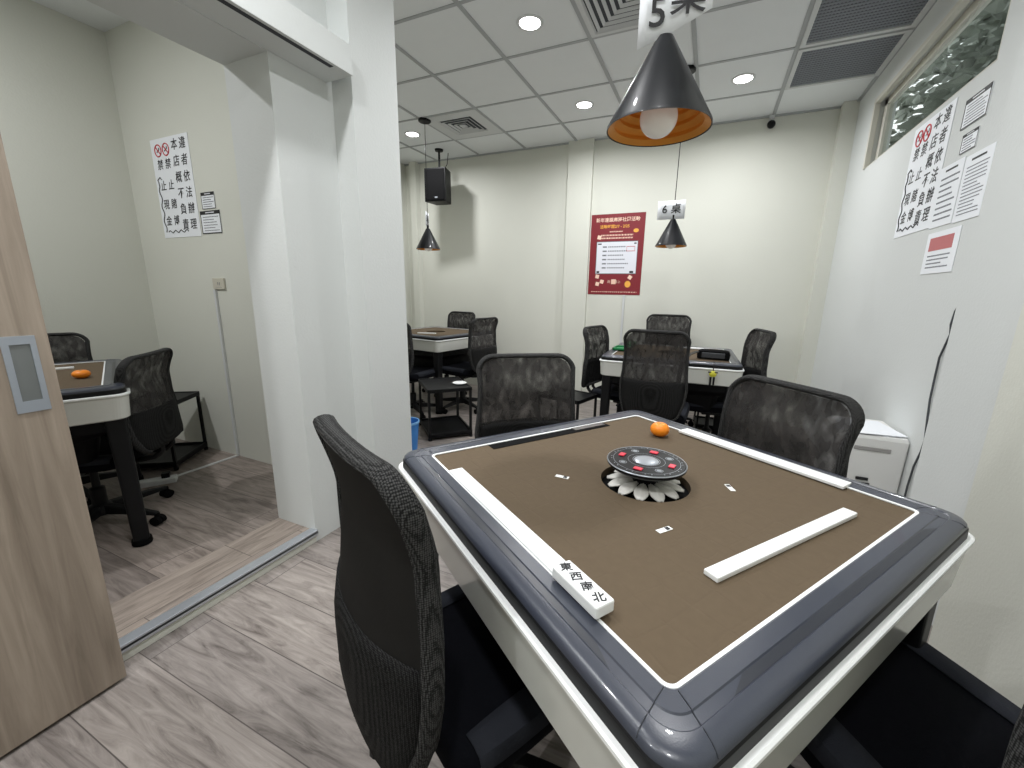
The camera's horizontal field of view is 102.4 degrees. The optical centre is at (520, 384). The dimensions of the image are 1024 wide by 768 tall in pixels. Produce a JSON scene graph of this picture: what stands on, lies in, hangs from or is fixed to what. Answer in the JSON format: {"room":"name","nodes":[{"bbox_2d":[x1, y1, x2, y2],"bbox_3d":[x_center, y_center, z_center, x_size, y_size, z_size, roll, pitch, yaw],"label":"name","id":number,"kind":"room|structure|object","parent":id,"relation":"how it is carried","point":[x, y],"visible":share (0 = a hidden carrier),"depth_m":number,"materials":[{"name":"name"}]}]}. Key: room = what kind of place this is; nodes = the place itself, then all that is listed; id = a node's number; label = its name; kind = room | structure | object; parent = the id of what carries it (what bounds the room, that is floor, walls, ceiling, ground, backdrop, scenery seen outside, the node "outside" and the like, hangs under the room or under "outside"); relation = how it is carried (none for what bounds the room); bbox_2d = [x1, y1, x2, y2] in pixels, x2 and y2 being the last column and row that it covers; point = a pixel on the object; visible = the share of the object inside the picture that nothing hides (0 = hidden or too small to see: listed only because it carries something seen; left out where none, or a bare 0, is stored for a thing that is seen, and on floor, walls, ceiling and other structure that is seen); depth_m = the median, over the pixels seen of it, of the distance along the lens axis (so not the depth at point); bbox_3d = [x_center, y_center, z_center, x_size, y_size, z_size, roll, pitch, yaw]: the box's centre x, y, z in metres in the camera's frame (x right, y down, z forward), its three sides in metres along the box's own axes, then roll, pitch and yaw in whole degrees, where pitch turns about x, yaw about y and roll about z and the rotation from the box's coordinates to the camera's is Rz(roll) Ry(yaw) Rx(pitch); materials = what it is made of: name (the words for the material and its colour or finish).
{"room":"games hall","nodes":[
{"label":"games hall","id":0,"kind":"room"},
{"bbox_2d":[0,0,159,359],"bbox_3d":[-2.868,-0.882,2.877,0.230,2.816,6.290,7,14,24],"label":"wall","id":1,"kind":"structure","parent":0,"point":[61,131],"depth_m":2.59,"materials":[{"name":"white paint"}]},
{"bbox_2d":[82,438,278,603],"bbox_3d":[-2.543,0.826,1.595,1.870,0.054,3.020,7,14,24],"label":"floor","id":2,"kind":"structure","parent":0,"point":[211,507],"depth_m":2.14,"materials":[{"name":"grey wood"}]},
{"bbox_2d":[47,332,142,504],"bbox_3d":[-2.540,0.188,2.262,0.650,0.889,0.573,12,17,40],"label":"mesh chair","id":3,"kind":"object","parent":2,"relation":"on","point":[65,347],"visible":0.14,"depth_m":2.42,"materials":[{"name":"black fabric"}]},
{"bbox_2d":[54,359,152,546],"bbox_3d":[-2.357,0.354,1.845,0.970,0.755,0.970,-11,17,-43],"label":"table","id":4,"kind":"object","parent":2,"relation":"on","point":[95,406],"depth_m":1.79,"materials":[{"name":"white plastic"}]},
{"bbox_2d":[71,370,90,377],"bbox_3d":[-2.019,-0.048,1.893,0.064,0.038,0.064,7,14,24],"label":"tangerine","id":5,"kind":"object","parent":4,"relation":"on","point":[78,373],"visible":1,"depth_m":1.88,"materials":[{"name":"orange food"}]},
{"bbox_2d":[78,348,183,525],"bbox_3d":[-2.064,0.278,1.972,0.650,0.859,0.573,-3,13,-17],"label":"mesh chair","id":6,"kind":"object","parent":2,"relation":"on","point":[154,421],"visible":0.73,"depth_m":1.99,"materials":[{"name":"black fabric"}]},
{"bbox_2d":[139,471,177,487],"bbox_3d":[-2.192,0.570,2.489,0.180,0.065,0.060,-7,15,-32],"label":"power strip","id":7,"kind":"object","parent":2,"relation":"on","point":[166,477],"visible":0.87,"depth_m":2.48,"materials":[{"name":"white plastic"}]},
{"bbox_2d":[139,391,207,470],"bbox_3d":[-2.408,0.305,2.779,0.305,0.440,0.386,-1,13,-11],"label":"side table","id":8,"kind":"object","parent":2,"relation":"on","point":[178,453],"visible":0.44,"depth_m":2.83,"materials":[{"name":"black metal"}]},
{"bbox_2d":[139,441,207,468],"bbox_3d":[-2.411,0.478,2.818,0.300,0.035,0.380,-1,13,-11],"label":"shelf","id":9,"kind":"object","parent":8,"relation":"attached to","point":[184,450],"depth_m":2.79,"materials":[{"name":"black metal"}]},
{"bbox_2d":[178,454,239,476],"bbox_3d":[-2.093,0.543,2.746,0.016,0.010,0.430,7,14,24],"label":"cable trunking","id":10,"kind":"object","parent":2,"relation":"on","point":[187,472],"visible":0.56,"depth_m":2.75,"materials":[{"name":"grey plastic"}]},
{"bbox_2d":[105,21,271,463],"bbox_3d":[-1.724,-0.802,2.615,2.080,2.816,0.160,7,14,24],"label":"wall","id":11,"kind":"structure","parent":0,"point":[163,87],"depth_m":2.69,"materials":[{"name":"white paint"}]},
{"bbox_2d":[150,132,201,237],"bbox_3d":[-2.224,-1.268,2.653,0.410,0.600,0.007,7,14,24],"label":"poster","id":12,"kind":"object","parent":11,"relation":"attached to","point":[171,158],"visible":1,"depth_m":2.65,"materials":[{"name":"white paper"}]},
{"bbox_2d":[200,191,215,209],"bbox_3d":[-1.931,-1.139,2.546,0.135,0.097,0.003,7,14,24],"label":"notice","id":13,"kind":"object","parent":11,"relation":"attached to","point":[207,198],"visible":1,"depth_m":2.54,"materials":[{"name":"white paper"}]},
{"bbox_2d":[200,210,222,233],"bbox_3d":[-1.933,-1.016,2.574,0.200,0.135,0.003,7,14,24],"label":"notice","id":14,"kind":"object","parent":11,"relation":"attached to","point":[211,223],"visible":1,"depth_m":2.57,"materials":[{"name":"white paper"}]},
{"bbox_2d":[212,278,225,288],"bbox_3d":[-1.940,-0.650,2.651,0.116,0.070,0.012,7,14,24],"label":"wall socket","id":15,"kind":"object","parent":11,"relation":"attached to","point":[218,283],"visible":1,"depth_m":2.64,"materials":[{"name":"grey plastic"}]},
{"bbox_2d":[213,290,239,453],"bbox_3d":[-1.997,-0.063,2.803,0.020,1.138,0.014,7,14,24],"label":"cable trunking","id":16,"kind":"object","parent":11,"relation":"attached to","point":[214,291],"visible":1,"depth_m":2.79,"materials":[{"name":"grey plastic"}]},
{"bbox_2d":[87,0,356,540],"bbox_3d":[-1.612,-0.374,0.718,0.270,2.816,3.290,7,14,24],"label":"wall","id":17,"kind":"structure","parent":0,"point":[282,114],"depth_m":1.83,"materials":[{"name":"white paint"}]},
{"bbox_2d":[0,133,126,757],"bbox_3d":[-1.475,0.002,0.614,0.043,2.110,1.073,7,14,24],"label":"door","id":18,"kind":"structure","parent":17,"relation":"in","point":[60,649],"depth_m":1.10,"materials":[{"name":"brown wood"}]},
{"bbox_2d":[110,518,309,638],"bbox_3d":[-1.534,0.913,1.278,0.240,0.058,1.857,7,14,24],"label":"trim","id":19,"kind":"structure","parent":17,"relation":"attached to","point":[134,610],"depth_m":1.70,"materials":[{"name":"brown wood"}]},
{"bbox_2d":[119,528,317,660],"bbox_3d":[-1.406,0.907,1.221,0.047,0.028,1.862,7,14,24],"label":"trim","id":20,"kind":"structure","parent":17,"relation":"attached to","point":[157,624],"depth_m":1.60,"materials":[{"name":"metal"}]},
{"bbox_2d":[177,0,352,82],"bbox_3d":[-1.394,-1.106,0.482,0.160,0.114,2.930,7,14,24],"label":"trim","id":21,"kind":"structure","parent":17,"relation":"attached to","point":[280,28],"depth_m":1.52,"materials":[{"name":"white paint"}]},
{"bbox_2d":[325,0,411,474],"bbox_3d":[-0.747,-0.673,2.123,0.120,2.816,0.300,7,14,24],"label":"pillar","id":22,"kind":"structure","parent":17,"relation":"attached to","point":[365,103],"depth_m":2.03,"materials":[{"name":"white paint"}]},
{"bbox_2d":[0,382,932,767],"bbox_3d":[-0.680,0.789,2.227,5.050,0.080,6.500,7,14,24],"label":"floor","id":23,"kind":"structure","parent":0,"point":[254,679],"depth_m":1.27,"materials":[{"name":"grey wood"}]},
{"bbox_2d":[411,417,419,449],"bbox_3d":[-0.892,0.396,3.241,0.201,0.236,0.201,7,14,24],"label":"waste bin","id":24,"kind":"object","parent":23,"relation":"on","point":[415,421],"visible":0.37,"depth_m":3.21,"materials":[{"name":"blue plastic"}]},
{"bbox_2d":[407,323,435,417],"bbox_3d":[-1.113,-0.176,4.113,0.573,0.960,0.650,6,14,21],"label":"mesh chair","id":25,"kind":"object","parent":23,"relation":"on","point":[415,372],"visible":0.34,"depth_m":4.01,"materials":[{"name":"black fabric"}]},
{"bbox_2d":[313,414,561,767],"bbox_3d":[-0.067,0.531,0.936,0.636,1.010,0.515,-9,16,-38],"label":"mesh chair","id":26,"kind":"object","parent":23,"relation":"on","point":[423,674],"visible":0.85,"depth_m":0.64,"materials":[{"name":"black fabric"}]},
{"bbox_2d":[411,326,468,413],"bbox_3d":[-0.955,-0.222,4.721,0.970,0.790,0.970,9,15,31],"label":"table","id":27,"kind":"object","parent":23,"relation":"on","point":[448,346],"visible":0.52,"depth_m":4.21,"materials":[{"name":"white plastic"}]},
{"bbox_2d":[418,376,472,441],"bbox_3d":[-0.675,0.198,3.670,0.381,0.440,0.482,-4,14,-22],"label":"side table","id":28,"kind":"object","parent":23,"relation":"on","point":[444,426],"visible":1,"depth_m":3.61,"materials":[{"name":"black plastic"}]},
{"bbox_2d":[420,415,471,438],"bbox_3d":[-0.678,0.372,3.709,0.375,0.035,0.475,-4,14,-22],"label":"shelf","id":29,"kind":"object","parent":28,"relation":"attached to","point":[444,426],"depth_m":3.67,"materials":[{"name":"black plastic"}]},
{"bbox_2d":[453,381,466,384],"bbox_3d":[-0.532,-0.013,3.614,0.124,0.014,0.124,7,14,24],"label":"dish","id":30,"kind":"object","parent":28,"relation":"on","point":[454,382],"visible":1,"depth_m":3.63,"materials":[{"name":"white ceramic"}]},
{"bbox_2d":[422,311,475,396],"bbox_3d":[-0.872,-0.388,5.029,0.573,0.980,0.650,9,15,31],"label":"mesh chair","id":31,"kind":"object","parent":23,"relation":"on","point":[456,319],"visible":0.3,"depth_m":5.19,"materials":[{"name":"black fabric"}]},
{"bbox_2d":[441,317,497,413],"bbox_3d":[-0.605,-0.223,4.316,0.650,0.980,0.573,9,15,31],"label":"mesh chair","id":32,"kind":"object","parent":23,"relation":"on","point":[481,338],"visible":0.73,"depth_m":4.12,"materials":[{"name":"black fabric"}]},
{"bbox_2d":[475,353,575,438],"bbox_3d":[0.092,0.406,1.588,0.573,0.975,0.650,-1,13,-11],"label":"mesh chair","id":33,"kind":"object","parent":23,"relation":"on","point":[537,390],"visible":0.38,"depth_m":1.77,"materials":[{"name":"black fabric"}]},
{"bbox_2d":[575,390,597,419],"bbox_3d":[0.380,0.286,3.368,0.386,0.440,0.305,11,16,37],"label":"side table","id":34,"kind":"object","parent":23,"relation":"on","point":[581,397],"visible":0.19,"depth_m":3.26,"materials":[{"name":"black plastic"}]},
{"bbox_2d":[581,325,619,405],"bbox_3d":[0.877,-0.001,3.498,0.650,0.960,0.573,10,15,35],"label":"mesh chair","id":35,"kind":"object","parent":23,"relation":"on","point":[596,338],"visible":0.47,"depth_m":3.57,"materials":[{"name":"black fabric"}]},
{"bbox_2d":[619,329,691,424],"bbox_3d":[0.915,0.116,2.832,0.527,1.025,0.650,7,14,25],"label":"mesh chair","id":36,"kind":"object","parent":23,"relation":"on","point":[655,365],"visible":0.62,"depth_m":2.50,"materials":[{"name":"black fabric"}]},
{"bbox_2d":[646,314,693,426],"bbox_3d":[1.409,-0.134,3.952,0.573,1.040,0.650,5,13,18],"label":"mesh chair","id":37,"kind":"object","parent":23,"relation":"on","point":[669,322],"visible":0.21,"depth_m":4.11,"materials":[{"name":"black fabric"}]},
{"bbox_2d":[599,342,743,434],"bbox_3d":[1.204,0.118,3.387,0.970,0.790,0.970,6,14,22],"label":"table","id":38,"kind":"object","parent":23,"relation":"on","point":[700,393],"visible":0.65,"depth_m":2.94,"materials":[{"name":"white plastic"}]},
{"bbox_2d":[612,345,623,350],"bbox_3d":[0.833,-0.299,3.369,0.120,0.022,0.180,7,14,24],"label":"tray","id":39,"kind":"object","parent":38,"relation":"on","point":[617,347],"visible":0.53,"depth_m":3.31,"materials":[{"name":"plastic"}]},
{"bbox_2d":[689,349,730,359],"bbox_3d":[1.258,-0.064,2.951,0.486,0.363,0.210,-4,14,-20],"label":"tray","id":40,"kind":"object","parent":38,"relation":"on","point":[716,354],"visible":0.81,"depth_m":2.93,"materials":[{"name":"plastic"}]},
{"bbox_2d":[708,361,717,385],"bbox_3d":[1.293,-0.074,2.764,0.060,0.161,0.062,7,14,24],"label":"key fob","id":41,"kind":"object","parent":38,"relation":"hanging from","point":[713,373],"visible":1,"depth_m":2.75,"materials":[{"name":"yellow plastic"}]},
{"bbox_2d":[399,410,974,767],"bbox_3d":[0.300,0.591,1.094,0.970,0.839,0.970,-7,15,-31],"label":"table","id":42,"kind":"object","parent":23,"relation":"on","point":[686,669],"depth_m":0.69,"materials":[{"name":"brown fabric"}]},
{"bbox_2d":[552,560,613,618],"bbox_3d":[0.092,0.303,0.616,0.035,0.021,0.104,-7,15,-31],"label":"marker","id":43,"kind":"object","parent":42,"relation":"on","point":[584,590],"visible":1,"depth_m":0.60,"materials":[{"name":"white plastic"}]},
{"bbox_2d":[611,448,681,474],"bbox_3d":[0.307,0.184,1.002,0.166,0.001,0.166,-7,15,-31],"label":"control panel","id":44,"kind":"object","parent":42,"relation":"on","point":[627,461],"depth_m":0.99,"materials":[{"name":"grey plastic"}]},
{"bbox_2d":[650,422,669,436],"bbox_3d":[0.452,0.145,1.333,0.060,0.045,0.060,7,14,24],"label":"tangerine","id":45,"kind":"object","parent":42,"relation":"on","point":[660,429],"visible":1,"depth_m":1.31,"materials":[{"name":"orange food"}]},
{"bbox_2d":[693,412,713,428],"bbox_3d":[1.872,0.196,3.892,0.386,0.440,0.305,5,13,18],"label":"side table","id":46,"kind":"object","parent":23,"relation":"on","point":[699,421],"visible":0.25,"depth_m":3.94,"materials":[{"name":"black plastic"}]},
{"bbox_2d":[689,328,776,432],"bbox_3d":[1.480,0.075,3.132,0.650,0.995,0.573,3,13,10],"label":"mesh chair","id":47,"kind":"object","parent":23,"relation":"on","point":[754,360],"visible":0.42,"depth_m":3.06,"materials":[{"name":"black fabric"}]},
{"bbox_2d":[717,374,864,477],"bbox_3d":[0.549,0.492,1.242,0.650,0.975,0.573,-3,13,-17],"label":"mesh chair","id":48,"kind":"object","parent":23,"relation":"on","point":[820,429],"visible":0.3,"depth_m":1.23,"materials":[{"name":"black fabric"}]},
{"bbox_2d":[847,419,909,493],"bbox_3d":[1.794,0.495,2.225,0.280,0.565,0.366,7,14,24],"label":"cabinet","id":49,"kind":"object","parent":23,"relation":"on","point":[877,461],"visible":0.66,"depth_m":2.02,"materials":[{"name":"white"}]},
{"bbox_3d":[1.786,0.218,2.162,0.200,0.002,0.260,10,15,35],"label":"paper sheet","id":50,"kind":"object","parent":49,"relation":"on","visible":0},
{"bbox_3d":[1.791,0.218,2.150,0.200,0.002,0.260,8,14,28],"label":"paper sheet","id":51,"kind":"object","parent":50,"relation":"on","visible":0},
{"bbox_3d":[1.797,0.218,2.138,0.200,0.002,0.260,6,14,21],"label":"paper sheet","id":52,"kind":"object","parent":51,"relation":"on","visible":0},
{"bbox_2d":[860,420,906,436],"bbox_3d":[1.803,0.218,2.127,0.200,0.002,0.260,4,13,15],"label":"paper sheet","id":53,"kind":"object","parent":52,"relation":"on","point":[870,427],"visible":0.64,"depth_m":2.07,"materials":[{"name":"white paper"}]},
{"bbox_2d":[787,641,1023,767],"bbox_3d":[0.703,0.577,0.794,0.573,1.010,0.650,-2,13,-13],"label":"mesh chair","id":54,"kind":"object","parent":23,"relation":"on","point":[919,708],"visible":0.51,"depth_m":0.75,"materials":[{"name":"black fabric"}]},
{"bbox_2d":[32,0,937,165],"bbox_3d":[-0.628,-2.020,1.597,5.050,0.072,6.500,7,14,24],"label":"ceiling","id":55,"kind":"structure","parent":0,"point":[452,56],"depth_m":2.94,"materials":[{"name":"tile"}]},
{"bbox_2d":[404,131,420,136],"bbox_3d":[-1.121,-2.604,4.283,0.164,0.007,0.164,7,14,24],"label":"recessed light","id":56,"kind":"object","parent":55,"relation":"in","point":[407,133],"visible":1,"depth_m":4.28,"materials":[{"name":"white plastic"}]},
{"bbox_2d":[406,132,418,136],"bbox_3d":[-1.121,-2.604,4.283,0.125,0.001,0.125,7,14,24],"label":"diffuser","id":57,"kind":"object","parent":56,"relation":"attached to","point":[411,134],"depth_m":4.28,"materials":[{"name":"white plastic"}]},
{"bbox_2d":[416,117,439,250],"bbox_3d":[-0.920,-1.936,4.044,0.240,1.198,0.240,7,14,24],"label":"pendant lamp","id":58,"kind":"object","parent":55,"relation":"hanging from","point":[427,242],"visible":1,"depth_m":4.08,"materials":[{"name":"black metal"}]},
{"bbox_2d":[425,211,428,226],"bbox_3d":[-0.929,-1.646,4.104,0.009,0.140,0.170,1,13,-2],"label":"number tag","id":59,"kind":"object","parent":58,"relation":"attached to","point":[426,217],"visible":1,"depth_m":4.09,"materials":[{"name":"white paper"}]},
{"bbox_2d":[424,148,450,204],"bbox_3d":[-0.939,-2.424,4.801,0.268,0.581,0.265,5,13,17],"label":"wall speaker","id":60,"kind":"object","parent":55,"relation":"hanging from","point":[438,178],"visible":1,"depth_m":4.72,"materials":[{"name":"black plastic"}]},
{"bbox_2d":[425,168,444,199],"bbox_3d":[-0.979,-2.291,4.708,0.244,0.330,0.008,5,13,17],"label":"speaker grille","id":61,"kind":"object","parent":60,"relation":"attached to","point":[435,176],"depth_m":4.70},
{"bbox_2d":[428,109,502,139],"bbox_3d":[-0.554,-2.533,4.034,0.580,0.015,0.580,7,14,24],"label":"ceiling vent","id":62,"kind":"object","parent":55,"relation":"in","point":[468,123],"visible":1,"depth_m":4.01,"materials":[{"name":"white metal"}]},
{"bbox_2d":[516,14,543,31],"bbox_3d":[0.059,-2.178,2.480,0.164,0.007,0.164,7,14,24],"label":"recessed light","id":63,"kind":"object","parent":55,"relation":"in","point":[526,22],"visible":1,"depth_m":2.47,"materials":[{"name":"white plastic"}]},
{"bbox_2d":[520,17,539,29],"bbox_3d":[0.059,-2.177,2.480,0.125,0.001,0.125,7,14,24],"label":"diffuser","id":64,"kind":"object","parent":63,"relation":"attached to","point":[526,23],"depth_m":2.48,"materials":[{"name":"white plastic"}]},
{"bbox_2d":[575,100,593,108],"bbox_3d":[0.552,-2.407,3.543,0.164,0.007,0.164,7,14,24],"label":"recessed light","id":65,"kind":"object","parent":55,"relation":"in","point":[584,104],"visible":1,"depth_m":3.53,"materials":[{"name":"white plastic"}]},
{"bbox_2d":[577,102,591,107],"bbox_3d":[0.552,-2.406,3.544,0.125,0.001,0.125,7,14,24],"label":"diffuser","id":66,"kind":"object","parent":65,"relation":"attached to","point":[579,104],"depth_m":3.54,"materials":[{"name":"white plastic"}]},
{"bbox_2d":[575,0,639,37],"bbox_3d":[0.599,-2.107,2.231,0.580,0.015,0.580,7,14,24],"label":"ceiling vent","id":67,"kind":"object","parent":55,"relation":"in","point":[601,17],"visible":0.59,"depth_m":2.39,"materials":[{"name":"white metal"}]},
{"bbox_2d":[607,33,712,146],"bbox_3d":[0.331,-1.175,0.828,0.234,1.227,0.234,7,14,24],"label":"pendant lamp","id":68,"kind":"object","parent":55,"relation":"hanging from","point":[664,104],"visible":1,"depth_m":0.90,"materials":[{"name":"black metal"}]},
{"bbox_2d":[637,0,712,49],"bbox_3d":[0.335,-0.808,0.891,0.150,0.135,0.009,4,13,12],"label":"number tag","id":69,"kind":"object","parent":68,"relation":"attached to","point":[656,17],"visible":1,"depth_m":0.90,"materials":[{"name":"white paper"}]},
{"bbox_2d":[655,65,695,248],"bbox_3d":[1.189,-1.665,3.089,0.234,1.232,0.234,7,14,24],"label":"pendant lamp","id":70,"kind":"object","parent":55,"relation":"hanging from","point":[672,237],"visible":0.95,"depth_m":3.14,"materials":[{"name":"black metal"}]},
{"bbox_2d":[657,200,685,219],"bbox_3d":[1.160,-1.342,3.160,0.200,0.135,0.009,7,14,24],"label":"number tag","id":71,"kind":"object","parent":70,"relation":"attached to","point":[666,210],"visible":1,"depth_m":3.16,"materials":[{"name":"white paper"}]},
{"bbox_2d":[731,73,755,84],"bbox_3d":[1.665,-2.280,3.071,0.164,0.007,0.164,7,14,24],"label":"recessed light","id":72,"kind":"object","parent":55,"relation":"in","point":[744,78],"visible":1,"depth_m":3.06,"materials":[{"name":"white plastic"}]},
{"bbox_2d":[734,75,752,82],"bbox_3d":[1.665,-2.280,3.071,0.125,0.001,0.125,7,14,24],"label":"diffuser","id":73,"kind":"object","parent":72,"relation":"attached to","point":[739,78],"depth_m":3.06,"materials":[{"name":"white plastic"}]},
{"bbox_2d":[785,28,913,89],"bbox_3d":[2.200,-2.210,2.825,0.581,0.015,0.581,7,14,24],"label":"ceiling vent","id":74,"kind":"object","parent":55,"relation":"in","point":[867,56],"visible":1,"depth_m":2.79,"materials":[{"name":"grey metal"}]},
{"bbox_2d":[799,0,935,48],"bbox_3d":[1.950,-2.094,2.286,0.581,0.015,0.581,7,14,24],"label":"ceiling vent","id":75,"kind":"object","parent":55,"relation":"in","point":[830,21],"visible":1,"depth_m":2.37,"materials":[{"name":"grey metal"}]},
{"bbox_2d":[405,109,839,419],"bbox_3d":[0.669,-1.238,4.758,5.050,2.816,0.120,7,14,24],"label":"wall","id":76,"kind":"structure","parent":0,"point":[754,194],"depth_m":4.26,"materials":[{"name":"beige paint"}]},
{"bbox_2d":[400,161,423,327],"bbox_3d":[-1.478,-1.454,5.540,0.270,2.816,0.180,7,14,24],"label":"trim","id":77,"kind":"structure","parent":76,"relation":"attached to","point":[414,180],"depth_m":5.46,"materials":[{"name":"beige paint"}]},
{"bbox_2d":[560,138,594,390],"bbox_3d":[0.631,-1.222,4.684,0.275,2.816,0.050,7,14,24],"label":"trim","id":78,"kind":"structure","parent":76,"relation":"attached to","point":[581,153],"depth_m":4.59,"materials":[{"name":"beige paint"}]},
{"bbox_2d":[588,212,645,294],"bbox_3d":[1.038,-1.411,4.478,0.575,0.845,0.005,7,14,24],"label":"poster","id":79,"kind":"object","parent":76,"relation":"attached to","point":[617,240],"visible":1,"depth_m":4.47,"materials":[{"name":"red paper"}]},
{"bbox_2d":[619,295,624,343],"bbox_3d":[1.129,-0.390,4.653,0.023,1.222,0.014,7,14,24],"label":"cable trunking","id":80,"kind":"object","parent":76,"relation":"attached to","point":[623,300],"visible":0.44,"depth_m":4.57,"materials":[{"name":"white plastic"}]},
{"bbox_2d":[767,115,775,128],"bbox_3d":[2.249,-2.351,3.683,0.068,0.112,0.086,7,14,24],"label":"security camera","id":81,"kind":"object","parent":76,"relation":"attached to","point":[771,123],"visible":1,"depth_m":3.66,"materials":[{"name":"black plastic"}]},
{"bbox_2d":[794,100,859,385],"bbox_3d":[2.726,-0.971,3.737,0.110,2.816,0.100,7,14,24],"label":"trim","id":82,"kind":"structure","parent":76,"relation":"attached to","point":[849,110],"depth_m":3.63,"materials":[{"name":"beige paint"}]},
{"bbox_2d":[810,0,1023,497],"bbox_3d":[1.552,-0.364,0.937,0.120,2.816,6.290,7,14,24],"label":"wall","id":83,"kind":"structure","parent":0,"point":[884,328],"depth_m":2.37,"materials":[{"name":"white paint"}]},
{"bbox_2d":[894,97,957,238],"bbox_3d":[2.102,-1.091,2.155,0.008,0.570,0.440,7,14,24],"label":"poster","id":84,"kind":"object","parent":83,"relation":"attached to","point":[930,143],"visible":1,"depth_m":2.12,"materials":[{"name":"white paper"}]},
{"bbox_2d":[904,309,955,496],"bbox_3d":[1.810,0.248,1.854,0.011,1.205,0.068,7,14,24],"label":"cable","id":85,"kind":"object","parent":83,"relation":"attached to","point":[952,318],"visible":0.64,"depth_m":1.82,"materials":[{"name":"black rubber"}]},
{"bbox_2d":[862,0,1010,169],"bbox_3d":[2.279,-1.673,2.295,0.102,0.462,1.612,7,14,24],"label":"window","id":86,"kind":"structure","parent":83,"relation":"in","point":[972,44],"depth_m":2.21,"materials":[{"name":"textured obscure glass"},{"name":"paint"}]},
{"bbox_2d":[920,225,962,274],"bbox_3d":[1.936,-0.613,1.901,0.003,0.190,0.300,7,14,24],"label":"notice","id":87,"kind":"object","parent":83,"relation":"attached to","point":[941,247],"visible":1,"depth_m":1.88,"materials":[{"name":"white paper"}]},
{"bbox_2d":[928,156,965,229],"bbox_3d":[1.966,-0.875,1.900,0.003,0.272,0.210,7,14,24],"label":"notice","id":88,"kind":"object","parent":83,"relation":"attached to","point":[951,175],"visible":1,"depth_m":1.89,"materials":[{"name":"white paper"}]},
{"bbox_2d":[909,34,1023,625],"bbox_3d":[1.711,-0.476,1.451,0.025,2.816,0.400,7,14,24],"label":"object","id":89,"kind":"structure","parent":83,"relation":"attached to","point":[990,302],"depth_m":1.51,"materials":[{"name":"white paint"}]},
{"bbox_2d":[959,126,979,154],"bbox_3d":[1.928,-1.047,1.768,0.003,0.078,0.125,7,14,24],"label":"notice","id":90,"kind":"object","parent":83,"relation":"attached to","point":[969,140],"visible":1,"depth_m":1.76,"materials":[{"name":"white paper"}]},
{"bbox_2d":[951,141,996,223],"bbox_3d":[1.875,-0.826,1.706,0.003,0.268,0.210,7,14,24],"label":"notice","id":91,"kind":"object","parent":83,"relation":"attached to","point":[977,167],"visible":1,"depth_m":1.70,"materials":[{"name":"white paper"}]},
{"bbox_2d":[928,303,1023,708],"bbox_3d":[0.856,-0.094,-0.322,0.085,2.816,3.370,7,14,24],"label":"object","id":92,"kind":"structure","parent":83,"relation":"attached to","point":[978,624],"depth_m":1.24,"materials":[{"name":"paint"}]},
{"bbox_2d":[960,81,993,130],"bbox_3d":[1.934,-1.176,1.747,0.003,0.120,0.195,7,14,24],"label":"notice","id":93,"kind":"object","parent":83,"relation":"attached to","point":[976,107],"visible":1,"depth_m":1.74,"materials":[{"name":"white paper"}]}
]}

